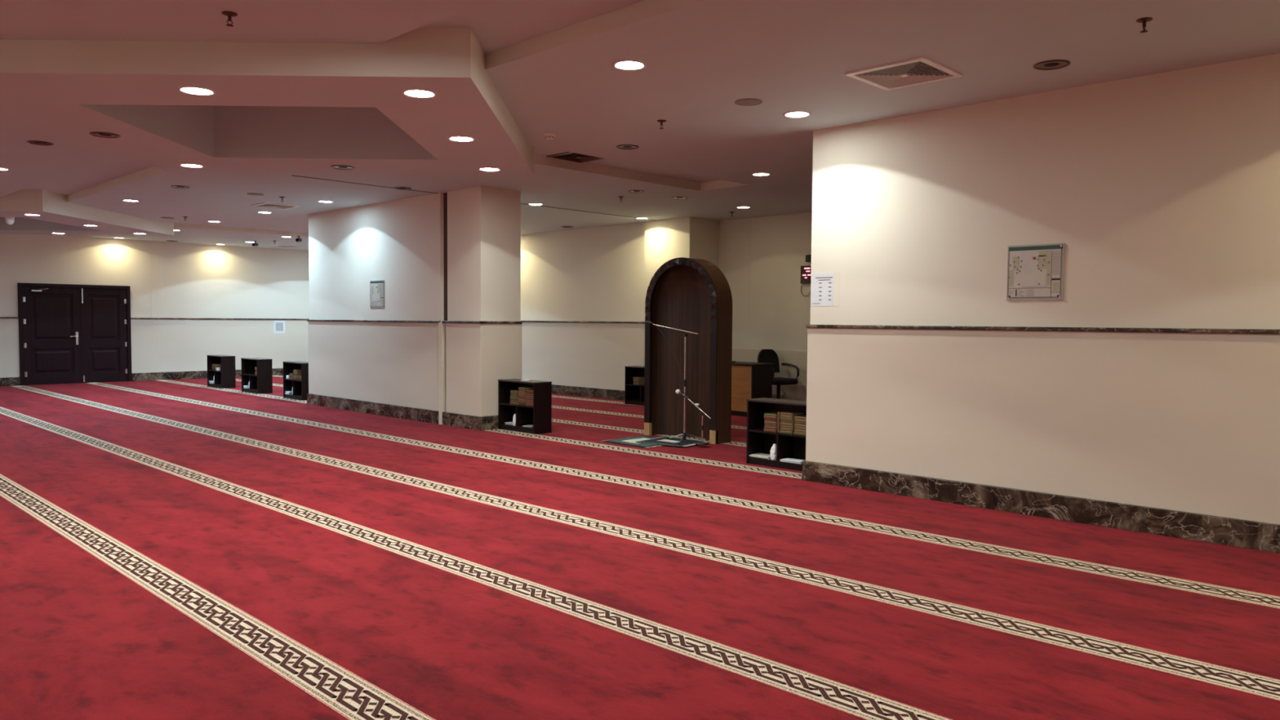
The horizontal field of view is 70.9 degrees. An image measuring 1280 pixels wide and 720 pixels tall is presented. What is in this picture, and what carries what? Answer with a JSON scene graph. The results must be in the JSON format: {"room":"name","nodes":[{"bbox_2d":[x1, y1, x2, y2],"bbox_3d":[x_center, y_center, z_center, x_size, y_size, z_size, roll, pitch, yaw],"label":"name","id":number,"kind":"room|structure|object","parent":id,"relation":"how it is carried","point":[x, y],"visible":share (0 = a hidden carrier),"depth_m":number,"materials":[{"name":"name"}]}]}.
{"room":"mosque","nodes":[
{"label":"mosque","id":0,"kind":"room"},
{"bbox_2d":[0,234,309,377],"bbox_3d":[-13.487,-0.979,17.039,0.336,3.047,17.600,3,4,44],"label":"wall","id":1,"kind":"structure","parent":0,"point":[188,280],"depth_m":20.09,"materials":[{"name":"paint"}]},
{"bbox_2d":[17,282,132,385],"bbox_3d":[-11.709,-0.541,18.688,0.355,2.050,2.020,3,4,44],"label":"door","id":2,"kind":"structure","parent":1,"relation":"in","point":[68,333],"depth_m":18.62,"materials":[{"name":"brown wood"}]},
{"bbox_2d":[0,368,283,386],"bbox_3d":[-13.585,0.472,16.769,0.038,0.171,17.000,3,4,44],"label":"baseboard","id":3,"kind":"structure","parent":1,"relation":"attached to","point":[6,381],"depth_m":19.90,"materials":[{"name":"brown stone"}]},
{"bbox_2d":[150,245,151,317],"bbox_3d":[-10.687,-1.754,19.653,0.004,1.691,0.012,3,4,44],"label":"trim","id":4,"kind":"structure","parent":1,"relation":"attached to","point":[150,246],"depth_m":19.65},
{"bbox_2d":[0,316,307,319],"bbox_3d":[-13.573,-0.797,16.710,0.037,0.028,17.000,3,4,44],"label":"trim","id":5,"kind":"structure","parent":1,"relation":"attached to","point":[0,317],"depth_m":20.51,"materials":[{"name":"brown stone"}]},
{"bbox_2d":[273,320,284,333],"bbox_3d":[-8.705,-0.799,21.716,0.003,0.300,0.280,3,4,44],"label":"notice sheet","id":6,"kind":"object","parent":1,"relation":"attached to","point":[278,326],"visible":1,"depth_m":21.71,"materials":[{"name":"white paper"}]},
{"bbox_2d":[306,319,440,323],"bbox_3d":[-3.998,-0.572,13.183,3.790,0.028,0.037,3,4,44],"label":"trim","id":7,"kind":"structure","parent":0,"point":[313,320],"depth_m":12.96,"materials":[{"name":"brown stone"}]},
{"bbox_2d":[307,192,444,411],"bbox_3d":[-3.764,-0.748,13.411,3.807,3.047,0.658,3,4,44],"label":"wall pillar","id":8,"kind":"structure","parent":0,"point":[400,243],"depth_m":12.96,"materials":[{"name":"paint"}]},
{"bbox_2d":[306,393,438,424],"bbox_3d":[-3.798,0.688,13.488,3.798,0.171,0.686,3,4,44],"label":"baseboard","id":9,"kind":"structure","parent":8,"relation":"attached to","point":[375,408],"depth_m":13.04,"materials":[{"name":"brown stone"}]},
{"bbox_2d":[369,280,384,307],"bbox_3d":[-3.796,-0.949,12.987,0.395,0.397,0.016,3,4,44],"label":"evacuation plan","id":10,"kind":"object","parent":8,"relation":"attached to","point":[376,287],"visible":1,"depth_m":12.98,"materials":[{"name":"grey"}]},
{"bbox_2d":[443,192,447,320],"bbox_3d":[-2.355,-0.677,12.039,0.160,3.047,0.526,3,4,44],"label":"wall","id":11,"kind":"structure","parent":0,"point":[445,195],"depth_m":11.85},
{"bbox_2d":[438,322,446,424],"bbox_3d":[-2.604,0.181,11.889,0.085,1.344,0.086,3,4,44],"label":"trim","id":12,"kind":"structure","parent":11,"relation":"attached to","point":[442,326],"depth_m":11.85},
{"bbox_2d":[441,320,522,323],"bbox_3d":[-2.061,-0.493,11.733,0.850,0.028,0.663,3,4,44],"label":"trim","id":13,"kind":"structure","parent":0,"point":[442,322],"depth_m":11.46,"materials":[{"name":"brown stone"}]},
{"bbox_2d":[445,186,522,417],"bbox_3d":[-2.035,-0.660,11.727,0.767,3.047,0.658,3,4,44],"label":"wall column","id":14,"kind":"structure","parent":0,"point":[484,223],"depth_m":11.46,"materials":[{"name":"paint"}]},
{"bbox_2d":[442,411,497,431],"bbox_3d":[-2.064,0.776,11.798,0.848,0.171,0.686,3,4,44],"label":"baseboard","id":15,"kind":"structure","parent":14,"relation":"attached to","point":[465,421],"depth_m":11.43,"materials":[{"name":"brown stone"}]},
{"bbox_2d":[520,222,644,390],"bbox_3d":[-3.540,-1.013,19.410,11.230,3.047,0.916,3,4,44],"label":"wall","id":16,"kind":"structure","parent":0,"point":[597,273],"depth_m":16.32,"materials":[{"name":"paint"}]},
{"bbox_2d":[520,320,644,323],"bbox_3d":[-3.438,-0.808,18.571,11.960,0.028,0.177,3,4,44],"label":"trim","id":17,"kind":"structure","parent":16,"relation":"attached to","point":[521,321],"depth_m":16.33,"materials":[{"name":"brown stone"}]},
{"bbox_2d":[551,384,624,400],"bbox_3d":[3.014,0.769,12.758,29.420,0.171,0.778,3,4,44],"label":"baseboard","id":18,"kind":"structure","parent":16,"relation":"attached to","point":[557,389],"depth_m":16.24,"materials":[{"name":"brown stone"}]},
{"bbox_2d":[0,375,1279,719],"bbox_3d":[-2.859,1.080,6.744,29.420,0.002,17.600,3,4,44],"label":"floor","id":19,"kind":"structure","parent":0,"point":[184,548],"depth_m":4.71,"materials":[{"name":"red carpet"}]},
{"bbox_2d":[206,355,235,388],"bbox_3d":[-8.353,0.226,17.939,0.728,0.632,0.279,3,4,44],"label":"bookcase","id":20,"kind":"object","parent":19,"relation":"on","point":[225,378],"visible":0.99,"depth_m":17.75,"materials":[{"name":"black laminate"}]},
{"bbox_2d":[240,357,272,393],"bbox_3d":[-7.144,0.287,16.760,0.728,0.632,0.279,3,4,44],"label":"bookcase","id":21,"kind":"object","parent":19,"relation":"on","point":[262,383],"visible":0.99,"depth_m":16.60,"materials":[{"name":"black laminate"}]},
{"bbox_2d":[282,360,308,400],"bbox_3d":[-5.862,0.352,15.512,0.728,0.632,0.279,3,4,44],"label":"bookcase","id":22,"kind":"object","parent":19,"relation":"on","point":[300,388],"visible":0.7,"depth_m":15.47,"materials":[{"name":"black laminate"}]},
{"bbox_2d":[497,378,551,434],"bbox_3d":[-1.447,0.573,11.268,0.728,0.632,0.279,3,4,44],"label":"bookcase","id":23,"kind":"object","parent":19,"relation":"on","point":[539,415],"visible":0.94,"depth_m":11.18,"materials":[{"name":"black laminate"}]},
{"bbox_2d":[512,413,515,426],"bbox_3d":[-1.563,0.748,11.251,0.056,0.150,0.044,3,4,44],"label":"tissue","id":24,"kind":"object","parent":23,"relation":"on","point":[514,415],"visible":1,"depth_m":11.24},
{"bbox_3d":[-1.390,0.546,11.213,0.204,0.024,0.145,-2,4,-45],"label":"book","id":25,"kind":"object","parent":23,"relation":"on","visible":0},
{"bbox_3d":[-1.395,0.521,11.206,0.145,0.024,0.204,3,4,45],"label":"book","id":26,"kind":"object","parent":25,"relation":"on","visible":0},
{"bbox_3d":[-1.391,0.497,11.203,0.145,0.024,0.204,3,4,44],"label":"book","id":27,"kind":"object","parent":26,"relation":"on","visible":0},
{"bbox_3d":[-1.390,0.472,11.205,0.145,0.024,0.204,3,4,44],"label":"book","id":28,"kind":"object","parent":27,"relation":"on","visible":0},
{"bbox_3d":[-1.395,0.448,11.201,0.204,0.024,0.145,-2,4,-45],"label":"book","id":29,"kind":"object","parent":28,"relation":"on","visible":0},
{"bbox_3d":[-1.389,0.423,11.201,0.145,0.024,0.204,3,4,45],"label":"book","id":30,"kind":"object","parent":29,"relation":"on","visible":0},
{"bbox_3d":[-1.389,0.398,11.200,0.145,0.024,0.204,3,4,45],"label":"book","id":31,"kind":"object","parent":30,"relation":"on","visible":0},
{"bbox_3d":[-1.385,0.374,11.200,0.204,0.024,0.145,-2,4,-45],"label":"book","id":32,"kind":"object","parent":31,"relation":"on","visible":0},
{"bbox_2d":[518,386,533,389],"bbox_3d":[-1.389,0.349,11.203,0.145,0.024,0.204,3,3,43],"label":"book","id":33,"kind":"object","parent":32,"relation":"on","point":[528,387],"visible":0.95,"depth_m":11.15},
{"bbox_2d":[624,365,644,405],"bbox_3d":[0.101,0.427,14.783,0.728,0.632,0.279,3,4,44],"label":"bookcase","id":34,"kind":"object","parent":19,"relation":"on","point":[633,393],"visible":0.52,"depth_m":14.98,"materials":[{"name":"black laminate"}]},
{"bbox_2d":[603,435,666,448],"bbox_3d":[0.048,0.932,10.333,0.816,0.013,0.722,3,4,44],"label":"rug","id":35,"kind":"object","parent":19,"relation":"on","point":[629,441],"visible":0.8,"depth_m":10.28,"materials":[{"name":"fabric"}]},
{"bbox_2d":[634,436,706,446],"bbox_3d":[0.344,0.927,10.196,0.754,0.011,0.580,3,4,44],"label":"rug","id":36,"kind":"object","parent":35,"relation":"on","point":[664,440],"visible":0.88,"depth_m":10.17,"materials":[{"name":"fabric"}]},
{"bbox_2d":[644,320,707,444],"bbox_3d":[0.360,0.232,10.257,0.714,1.362,0.512,3,4,44],"label":"microphone stand","id":37,"kind":"object","parent":36,"relation":"on","point":[684,433],"visible":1,"depth_m":10.12,"materials":[{"name":"metal"}]},
{"bbox_2d":[675,389,711,444],"bbox_3d":[0.592,0.630,10.013,0.476,0.590,0.150,3,4,44],"label":"microphone stand","id":38,"kind":"object","parent":36,"relation":"on","point":[677,391],"visible":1,"depth_m":9.93,"materials":[{"name":"metal"}]},
{"bbox_2d":[643,217,719,365],"bbox_3d":[0.791,-0.790,15.094,1.006,3.047,1.056,3,4,44],"label":"wall pier","id":39,"kind":"object","parent":19,"relation":"on","point":[666,240],"visible":0.21,"depth_m":14.68,"materials":[{"name":"paint"}]},
{"bbox_2d":[644,257,732,444],"bbox_3d":[0.545,-0.133,10.607,1.120,2.130,0.315,3,4,44],"label":"mihrab","id":40,"kind":"object","parent":19,"relation":"on","point":[692,295],"visible":0.99,"depth_m":10.71,"materials":[{"name":"brown wood"}]},
{"bbox_2d":[731,361,774,416],"bbox_3d":[1.337,0.417,13.653,1.345,0.772,0.520,3,4,44],"label":"desk","id":41,"kind":"object","parent":19,"relation":"on","point":[749,380],"visible":0.47,"depth_m":13.19,"materials":[{"name":"brown wood"}]},
{"bbox_2d":[746,397,806,471],"bbox_3d":[1.398,0.709,8.664,0.728,0.632,0.279,3,4,44],"label":"bookcase","id":42,"kind":"object","parent":19,"relation":"on","point":[758,441],"visible":0.43,"depth_m":8.77,"materials":[{"name":"black laminate"}]},
{"bbox_2d":[748,453,770,459],"bbox_3d":[1.207,0.940,8.796,0.235,0.025,0.155,3,4,44],"label":"pile","id":43,"kind":"object","parent":42,"relation":"on","point":[762,455],"visible":0.82,"depth_m":8.77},
{"bbox_2d":[763,428,777,432],"bbox_3d":[1.320,0.675,8.732,0.145,0.024,0.204,3,4,45],"label":"book","id":44,"kind":"object","parent":42,"relation":"on","point":[764,429],"visible":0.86,"depth_m":8.66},
{"bbox_2d":[764,426,777,430],"bbox_3d":[1.323,0.651,8.726,0.145,0.024,0.204,3,4,44],"label":"book","id":45,"kind":"object","parent":44,"relation":"on","point":[765,427],"visible":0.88,"depth_m":8.65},
{"bbox_2d":[764,423,777,426],"bbox_3d":[1.327,0.626,8.736,0.145,0.024,0.204,3,3,43],"label":"book","id":46,"kind":"object","parent":45,"relation":"on","point":[765,424],"visible":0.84,"depth_m":8.66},
{"bbox_2d":[764,421,777,424],"bbox_3d":[1.325,0.602,8.726,0.145,0.024,0.204,3,4,44],"label":"book","id":47,"kind":"object","parent":46,"relation":"on","point":[765,422],"visible":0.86,"depth_m":8.65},
{"bbox_2d":[764,418,777,422],"bbox_3d":[1.326,0.577,8.736,0.145,0.024,0.204,3,3,43],"label":"book","id":48,"kind":"object","parent":47,"relation":"on","point":[765,420],"visible":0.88,"depth_m":8.66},
{"bbox_2d":[764,415,777,419],"bbox_3d":[1.320,0.553,8.725,0.204,0.024,0.145,-2,4,-45],"label":"book","id":49,"kind":"object","parent":48,"relation":"on","point":[765,416],"visible":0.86,"depth_m":8.65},
{"bbox_2d":[764,412,777,417],"bbox_3d":[1.323,0.528,8.729,0.145,0.024,0.204,3,4,44],"label":"book","id":50,"kind":"object","parent":49,"relation":"on","point":[771,414],"visible":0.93,"depth_m":8.68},
{"bbox_2d":[769,444,776,460],"bbox_3d":[1.281,0.882,8.644,0.077,0.155,0.046,3,4,44],"label":"tissue","id":51,"kind":"object","parent":42,"relation":"on","point":[773,450],"visible":1,"depth_m":8.63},
{"bbox_2d":[777,410,788,432],"bbox_3d":[1.372,0.592,8.642,0.022,0.200,0.150,3,4,44],"label":"book","id":52,"kind":"object","parent":42,"relation":"on","point":[778,412],"visible":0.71,"depth_m":8.59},
{"bbox_2d":[779,430,794,434],"bbox_3d":[1.452,0.682,8.600,0.145,0.024,0.204,3,4,44],"label":"book","id":53,"kind":"object","parent":42,"relation":"on","point":[780,431],"visible":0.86,"depth_m":8.52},
{"bbox_2d":[779,427,795,431],"bbox_3d":[1.457,0.657,8.607,0.145,0.024,0.204,3,3,43],"label":"book","id":54,"kind":"object","parent":53,"relation":"on","point":[780,428],"visible":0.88,"depth_m":8.53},
{"bbox_2d":[780,425,795,428],"bbox_3d":[1.459,0.633,8.601,0.145,0.024,0.204,3,4,44],"label":"book","id":55,"kind":"object","parent":54,"relation":"on","point":[781,426],"visible":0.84,"depth_m":8.52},
{"bbox_2d":[779,422,794,426],"bbox_3d":[1.455,0.609,8.598,0.145,0.024,0.204,3,3,43],"label":"book","id":56,"kind":"object","parent":55,"relation":"on","point":[780,424],"visible":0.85,"depth_m":8.52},
{"bbox_2d":[780,420,794,423],"bbox_3d":[1.463,0.584,8.602,0.145,0.024,0.204,3,3,43],"label":"book","id":57,"kind":"object","parent":56,"relation":"on","point":[781,421],"visible":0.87,"depth_m":8.53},
{"bbox_2d":[780,417,794,421],"bbox_3d":[1.457,0.559,8.594,0.204,0.024,0.145,-2,4,-44],"label":"book","id":58,"kind":"object","parent":57,"relation":"on","point":[781,419],"visible":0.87,"depth_m":8.52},
{"bbox_2d":[779,414,803,418],"bbox_3d":[1.456,0.535,8.589,0.204,0.024,0.145,-2,4,-44],"label":"book","id":59,"kind":"object","parent":58,"relation":"on","point":[780,415],"visible":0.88,"depth_m":8.51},
{"bbox_2d":[779,410,804,416],"bbox_3d":[1.454,0.510,8.593,0.145,0.024,0.204,3,4,45],"label":"book","id":60,"kind":"object","parent":59,"relation":"on","point":[792,413],"visible":1,"depth_m":8.54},
{"bbox_2d":[779,457,805,464],"bbox_3d":[1.460,0.956,8.516,0.228,0.021,0.148,3,3,41],"label":"pile","id":61,"kind":"object","parent":42,"relation":"on","point":[785,460],"visible":0.79,"depth_m":8.50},
{"bbox_2d":[793,431,805,435],"bbox_3d":[1.569,0.688,8.484,0.204,0.024,0.145,-2,4,-44],"label":"book","id":62,"kind":"object","parent":42,"relation":"on","point":[794,433],"visible":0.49,"depth_m":8.42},
{"bbox_2d":[794,429,806,432],"bbox_3d":[1.572,0.664,8.485,0.204,0.024,0.145,-2,4,-44],"label":"book","id":63,"kind":"object","parent":62,"relation":"on","point":[795,430],"visible":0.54,"depth_m":8.41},
{"bbox_2d":[795,426,806,430],"bbox_3d":[1.579,0.639,8.483,0.204,0.024,0.145,-2,4,-44],"label":"book","id":64,"kind":"object","parent":63,"relation":"on","point":[796,428],"visible":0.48,"depth_m":8.41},
{"bbox_2d":[794,423,806,427],"bbox_3d":[1.573,0.614,8.485,0.145,0.024,0.204,3,4,45],"label":"book","id":65,"kind":"object","parent":64,"relation":"on","point":[795,424],"visible":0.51,"depth_m":8.41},
{"bbox_2d":[794,421,806,425],"bbox_3d":[1.576,0.589,8.493,0.145,0.024,0.204,3,3,43],"label":"book","id":66,"kind":"object","parent":65,"relation":"on","point":[795,422],"visible":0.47,"depth_m":8.42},
{"bbox_2d":[794,418,806,422],"bbox_3d":[1.576,0.565,8.480,0.204,0.024,0.145,-2,4,-44],"label":"book","id":67,"kind":"object","parent":66,"relation":"on","point":[795,420],"visible":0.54,"depth_m":8.41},
{"bbox_2d":[794,414,806,419],"bbox_3d":[1.573,0.541,8.481,0.204,0.024,0.145,-2,4,-45],"label":"book","id":68,"kind":"object","parent":67,"relation":"on","point":[804,416],"visible":0.53,"depth_m":8.42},
{"bbox_2d":[757,349,799,399],"bbox_3d":[2.087,0.324,13.728,0.532,0.960,0.623,-1,3,-32],"label":"office chair","id":69,"kind":"object","parent":19,"relation":"on","point":[768,356],"visible":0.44,"depth_m":13.81,"materials":[{"name":"black fabric"}]},
{"bbox_2d":[0,0,1279,250],"bbox_3d":[-2.837,-2.014,6.606,29.420,0.102,17.600,3,4,44],"label":"ceiling","id":70,"kind":"structure","parent":0,"point":[550,62],"depth_m":5.98,"materials":[{"name":"white paint"}]},
{"bbox_2d":[26,140,53,146],"bbox_3d":[-5.719,-2.067,8.578,0.216,0.009,0.216,3,4,44],"label":"recessed light","id":71,"kind":"object","parent":70,"relation":"in","point":[33,142],"visible":1,"depth_m":8.59,"materials":[{"name":"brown metal"}]},
{"bbox_2d":[0,189,173,235],"bbox_3d":[-10.145,-2.546,14.292,3.620,0.769,3.620,0,3,-1],"label":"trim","id":72,"kind":"structure","parent":70,"relation":"attached to","point":[58,215],"depth_m":14.14,"materials":[{"name":"white paint"}]},
{"bbox_2d":[4,216,14,224],"bbox_3d":[-9.279,-2.050,13.242,0.120,0.118,0.120,3,4,44],"label":"dome camera","id":73,"kind":"object","parent":72,"relation":"attached to","point":[9,220],"visible":1,"depth_m":13.20,"materials":[{"name":"white plastic"}]},
{"bbox_2d":[122,199,139,201],"bbox_3d":[-7.250,-2.266,12.804,0.216,0.009,0.216,3,4,44],"label":"recessed light","id":74,"kind":"object","parent":70,"relation":"in","point":[125,200],"visible":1,"depth_m":12.77,"materials":[{"name":"white plastic"}]},
{"bbox_2d":[171,185,190,188],"bbox_3d":[-5.825,-2.194,11.403,0.216,0.009,0.216,3,4,44],"label":"recessed light","id":75,"kind":"object","parent":70,"relation":"in","point":[173,186],"visible":1,"depth_m":11.39,"materials":[{"name":"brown metal"}]},
{"bbox_2d":[222,10,237,26],"bbox_3d":[-2.229,-1.849,4.887,0.080,0.067,0.080,3,4,44],"label":"sprinkler","id":76,"kind":"object","parent":70,"relation":"attached to","point":[229,14],"visible":1,"depth_m":4.88,"materials":[{"name":"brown metal"}]},
{"bbox_2d":[247,192,263,195],"bbox_3d":[-5.147,-2.218,12.040,0.210,0.008,0.210,3,4,44],"label":"ceiling speaker","id":77,"kind":"object","parent":70,"relation":"attached to","point":[249,193],"visible":1,"depth_m":12.00,"materials":[{"name":"grey"}]},
{"bbox_2d":[248,193,262,195],"bbox_3d":[-5.147,-2.214,12.040,0.192,0.001,0.192,3,4,44],"label":"grille","id":78,"kind":"object","parent":77,"relation":"attached to","point":[256,194],"depth_m":12.05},
{"bbox_2d":[0,26,533,174],"bbox_3d":[-2.850,-2.178,7.186,3.620,0.769,3.620,0,3,-1],"label":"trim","id":79,"kind":"structure","parent":70,"relation":"attached to","point":[274,107],"depth_m":6.12,"materials":[{"name":"white paint"}]},
{"bbox_2d":[88,131,120,137],"bbox_3d":[-4.281,-1.799,7.199,0.216,0.009,0.216,3,4,44],"label":"recessed light","id":80,"kind":"object","parent":79,"relation":"attached to","point":[104,135],"visible":1,"depth_m":7.21,"materials":[{"name":"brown metal"}]},
{"bbox_2d":[178,163,204,168],"bbox_3d":[-4.299,-1.863,8.626,0.216,0.009,0.216,3,4,44],"label":"recessed light","id":81,"kind":"object","parent":79,"relation":"attached to","point":[185,165],"visible":1,"depth_m":8.61,"materials":[{"name":"white plastic"}]},
{"bbox_2d":[177,85,215,95],"bbox_3d":[-2.842,-1.725,5.770,0.216,0.009,0.216,3,4,44],"label":"recessed light","id":82,"kind":"object","parent":79,"relation":"attached to","point":[198,91],"visible":1,"depth_m":5.76,"materials":[{"name":"white plastic"}]},
{"bbox_2d":[330,164,354,169],"bbox_3d":[-2.864,-1.854,8.666,0.216,0.009,0.216,3,4,44],"label":"recessed light","id":83,"kind":"object","parent":79,"relation":"attached to","point":[335,166],"visible":1,"depth_m":8.66,"materials":[{"name":"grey metal"}]},
{"bbox_2d":[402,88,436,97],"bbox_3d":[-1.421,-1.716,5.795,0.216,0.009,0.216,3,4,44],"label":"recessed light","id":84,"kind":"object","parent":79,"relation":"attached to","point":[416,93],"visible":1,"depth_m":5.79,"materials":[{"name":"white plastic"}]},
{"bbox_2d":[448,135,475,142],"bbox_3d":[-1.439,-1.781,7.250,0.216,0.009,0.216,3,4,44],"label":"recessed light","id":85,"kind":"object","parent":79,"relation":"attached to","point":[455,138],"visible":1,"depth_m":7.24,"materials":[{"name":"white plastic"}]},
{"bbox_2d":[478,167,501,171],"bbox_3d":[-1.458,-1.847,8.719,0.216,0.009,0.216,3,4,44],"label":"recessed light","id":86,"kind":"object","parent":79,"relation":"attached to","point":[484,169],"visible":1,"depth_m":8.71,"materials":[{"name":"white plastic"}]},
{"bbox_2d":[250,202,300,208],"bbox_3d":[-5.374,-2.270,13.267,0.520,0.016,0.520,3,4,44],"label":"ceiling vent","id":87,"kind":"object","parent":70,"relation":"in","point":[268,205],"visible":1,"depth_m":13.21,"materials":[{"name":"white metal"}]},
{"bbox_2d":[271,244,301,248],"bbox_3d":[-8.170,-2.626,20.804,0.520,0.016,0.520,3,4,44],"label":"ceiling vent","id":88,"kind":"object","parent":70,"relation":"in","point":[277,246],"visible":1,"depth_m":20.71,"materials":[{"name":"white metal"}]},
{"bbox_2d":[317,200,333,203],"bbox_3d":[-4.456,-2.244,12.748,0.216,0.009,0.216,3,4,44],"label":"recessed light","id":89,"kind":"object","parent":70,"relation":"in","point":[320,201],"visible":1,"depth_m":12.73,"materials":[{"name":"white plastic"}]},
{"bbox_2d":[394,186,411,190],"bbox_3d":[-3.003,-2.173,11.389,0.216,0.009,0.216,3,4,44],"label":"recessed light","id":90,"kind":"object","parent":70,"relation":"in","point":[396,188],"visible":1,"depth_m":11.39,"materials":[{"name":"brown metal"}]},
{"bbox_2d":[293,175,656,220],"bbox_3d":[-1.873,-2.224,12.647,0.024,0.005,6.200,3,4,44],"label":"trim","id":91,"kind":"structure","parent":70,"relation":"attached to","point":[293,175],"depth_m":11.59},
{"bbox_2d":[528,203,542,205],"bbox_3d":[-1.494,-2.228,12.878,0.216,0.009,0.216,3,4,44],"label":"recessed light","id":92,"kind":"object","parent":70,"relation":"in","point":[531,204],"visible":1,"depth_m":12.89,"materials":[{"name":"white plastic"}]},
{"bbox_2d":[543,133,555,139],"bbox_3d":[-0.804,-1.989,8.006,0.104,0.044,0.104,3,4,44],"label":"smoke detector","id":93,"kind":"object","parent":70,"relation":"attached to","point":[548,135],"visible":1,"depth_m":7.97,"materials":[{"name":"white plastic"}]},
{"bbox_2d":[546,151,604,163],"bbox_3d":[-0.654,-2.177,9.642,0.500,0.016,0.500,3,4,44],"label":"ceiling vent","id":94,"kind":"object","parent":70,"relation":"in","point":[568,156],"visible":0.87,"depth_m":9.66,"materials":[{"name":"metal"}]},
{"bbox_2d":[616,144,639,149],"bbox_3d":[-0.118,-2.026,8.565,0.216,0.009,0.216,3,4,44],"label":"recessed light","id":95,"kind":"object","parent":70,"relation":"in","point":[621,146],"visible":1,"depth_m":8.56,"materials":[{"name":"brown metal"}]},
{"bbox_2d":[612,59,645,70],"bbox_3d":[-0.069,-1.903,5.811,0.216,0.009,0.216,3,4,44],"label":"recessed light","id":96,"kind":"object","parent":70,"relation":"in","point":[626,64],"visible":1,"depth_m":5.80,"materials":[{"name":"white plastic"}]},
{"bbox_2d":[628,190,644,193],"bbox_3d":[-0.042,-2.158,11.533,0.216,0.009,0.216,3,4,44],"label":"recessed light","id":97,"kind":"object","parent":70,"relation":"in","point":[629,191],"visible":1,"depth_m":11.53,"materials":[{"name":"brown metal"}]},
{"bbox_2d":[657,120,666,128],"bbox_3d":[0.179,-1.945,7.440,0.080,0.067,0.080,3,4,44],"label":"sprinkler","id":98,"kind":"object","parent":70,"relation":"attached to","point":[661,122],"visible":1,"depth_m":7.43,"materials":[{"name":"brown metal"}]},
{"bbox_2d":[671,196,687,199],"bbox_3d":[0.534,-2.180,12.117,0.216,0.009,0.216,3,4,44],"label":"recessed light","id":99,"kind":"object","parent":70,"relation":"in","point":[673,197],"visible":1,"depth_m":12.12,"materials":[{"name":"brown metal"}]},
{"bbox_2d":[734,98,762,106],"bbox_3d":[0.817,-1.941,6.776,0.210,0.008,0.210,3,4,44],"label":"ceiling speaker","id":100,"kind":"object","parent":70,"relation":"attached to","point":[744,102],"visible":1,"depth_m":6.76,"materials":[{"name":"grey"}]},
{"bbox_2d":[751,172,770,176],"bbox_3d":[1.362,-2.085,10.110,0.216,0.009,0.216,3,4,44],"label":"recessed light","id":101,"kind":"object","parent":70,"relation":"in","point":[759,174],"visible":1,"depth_m":10.09,"materials":[{"name":"white plastic"}]},
{"bbox_2d":[783,111,810,118],"bbox_3d":[1.250,-1.954,7.163,0.216,0.009,0.216,3,4,44],"label":"recessed light","id":102,"kind":"object","parent":70,"relation":"in","point":[794,114],"visible":1,"depth_m":7.15,"materials":[{"name":"white plastic"}]},
{"bbox_2d":[844,56,963,90],"bbox_3d":[1.753,-1.894,5.976,0.560,0.016,0.560,3,4,44],"label":"ceiling vent","id":103,"kind":"object","parent":70,"relation":"in","point":[918,70],"visible":1,"depth_m":5.95,"materials":[{"name":"white metal"}]},
{"bbox_2d":[1033,59,1070,70],"bbox_3d":[2.626,-1.881,5.739,0.216,0.009,0.216,3,4,44],"label":"recessed light","id":104,"kind":"object","parent":70,"relation":"in","point":[1052,64],"visible":1,"depth_m":5.74,"materials":[{"name":"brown metal"}]},
{"bbox_2d":[1136,17,1152,32],"bbox_3d":[2.736,-1.813,4.880,0.080,0.067,0.080,3,4,44],"label":"sprinkler","id":105,"kind":"object","parent":70,"relation":"attached to","point":[1144,20],"visible":1,"depth_m":4.87,"materials":[{"name":"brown metal"}]},
{"bbox_2d":[719,212,812,400],"bbox_3d":[7.771,-0.461,8.815,17.800,3.047,0.312,3,4,44],"label":"wall","id":106,"kind":"structure","parent":0,"point":[780,313],"depth_m":14.14,"materials":[{"name":"paint"}]},
{"bbox_2d":[747,217,751,349],"bbox_3d":[1.759,-1.225,14.449,0.020,2.107,0.004,3,4,44],"label":"trim","id":107,"kind":"structure","parent":106,"relation":"attached to","point":[749,218],"depth_m":14.45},
{"bbox_2d":[800,265,811,296],"bbox_3d":[2.593,-1.196,13.602,0.393,0.463,0.053,3,4,44],"label":"clock","id":108,"kind":"object","parent":106,"relation":"attached to","point":[806,270],"visible":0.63,"depth_m":13.65,"materials":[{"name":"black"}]},
{"bbox_2d":[805,254,811,262],"bbox_3d":[2.562,-1.533,13.594,0.100,0.110,0.090,3,4,44],"label":"wall speaker","id":109,"kind":"object","parent":106,"relation":"attached to","point":[808,257],"visible":0.83,"depth_m":13.55,"materials":[{"name":"black plastic"}]},
{"bbox_2d":[805,53,1279,524],"bbox_3d":[6.157,-0.246,3.748,12.462,3.047,0.658,3,4,44],"label":"wall","id":110,"kind":"structure","parent":0,"point":[1161,191],"depth_m":6.34,"materials":[{"name":"paint"}]},
{"bbox_2d":[811,271,839,306],"bbox_3d":[1.597,-0.610,7.746,0.284,0.297,0.002,3,4,44],"label":"notice sheet","id":111,"kind":"object","parent":110,"relation":"attached to","point":[825,286],"visible":1,"depth_m":7.74,"materials":[{"name":"white paper"}]},
{"bbox_2d":[1006,243,1065,300],"bbox_3d":[2.856,-0.634,6.506,0.400,0.402,0.016,3,4,44],"label":"evacuation plan","id":112,"kind":"object","parent":110,"relation":"attached to","point":[1036,272],"visible":1,"depth_m":6.50,"materials":[{"name":"grey"}]},
{"bbox_2d":[801,460,1279,553],"bbox_3d":[6.127,1.190,3.820,12.468,0.171,0.686,3,4,44],"label":"baseboard","id":113,"kind":"structure","parent":110,"relation":"attached to","point":[1256,535],"depth_m":6.39,"materials":[{"name":"brown stone"}]},
{"bbox_2d":[805,324,1279,333],"bbox_3d":[5.917,-0.071,3.526,12.450,0.028,0.037,3,4,44],"label":"trim","id":114,"kind":"structure","parent":110,"relation":"attached to","point":[867,326],"depth_m":6.35,"materials":[{"name":"brown stone"}]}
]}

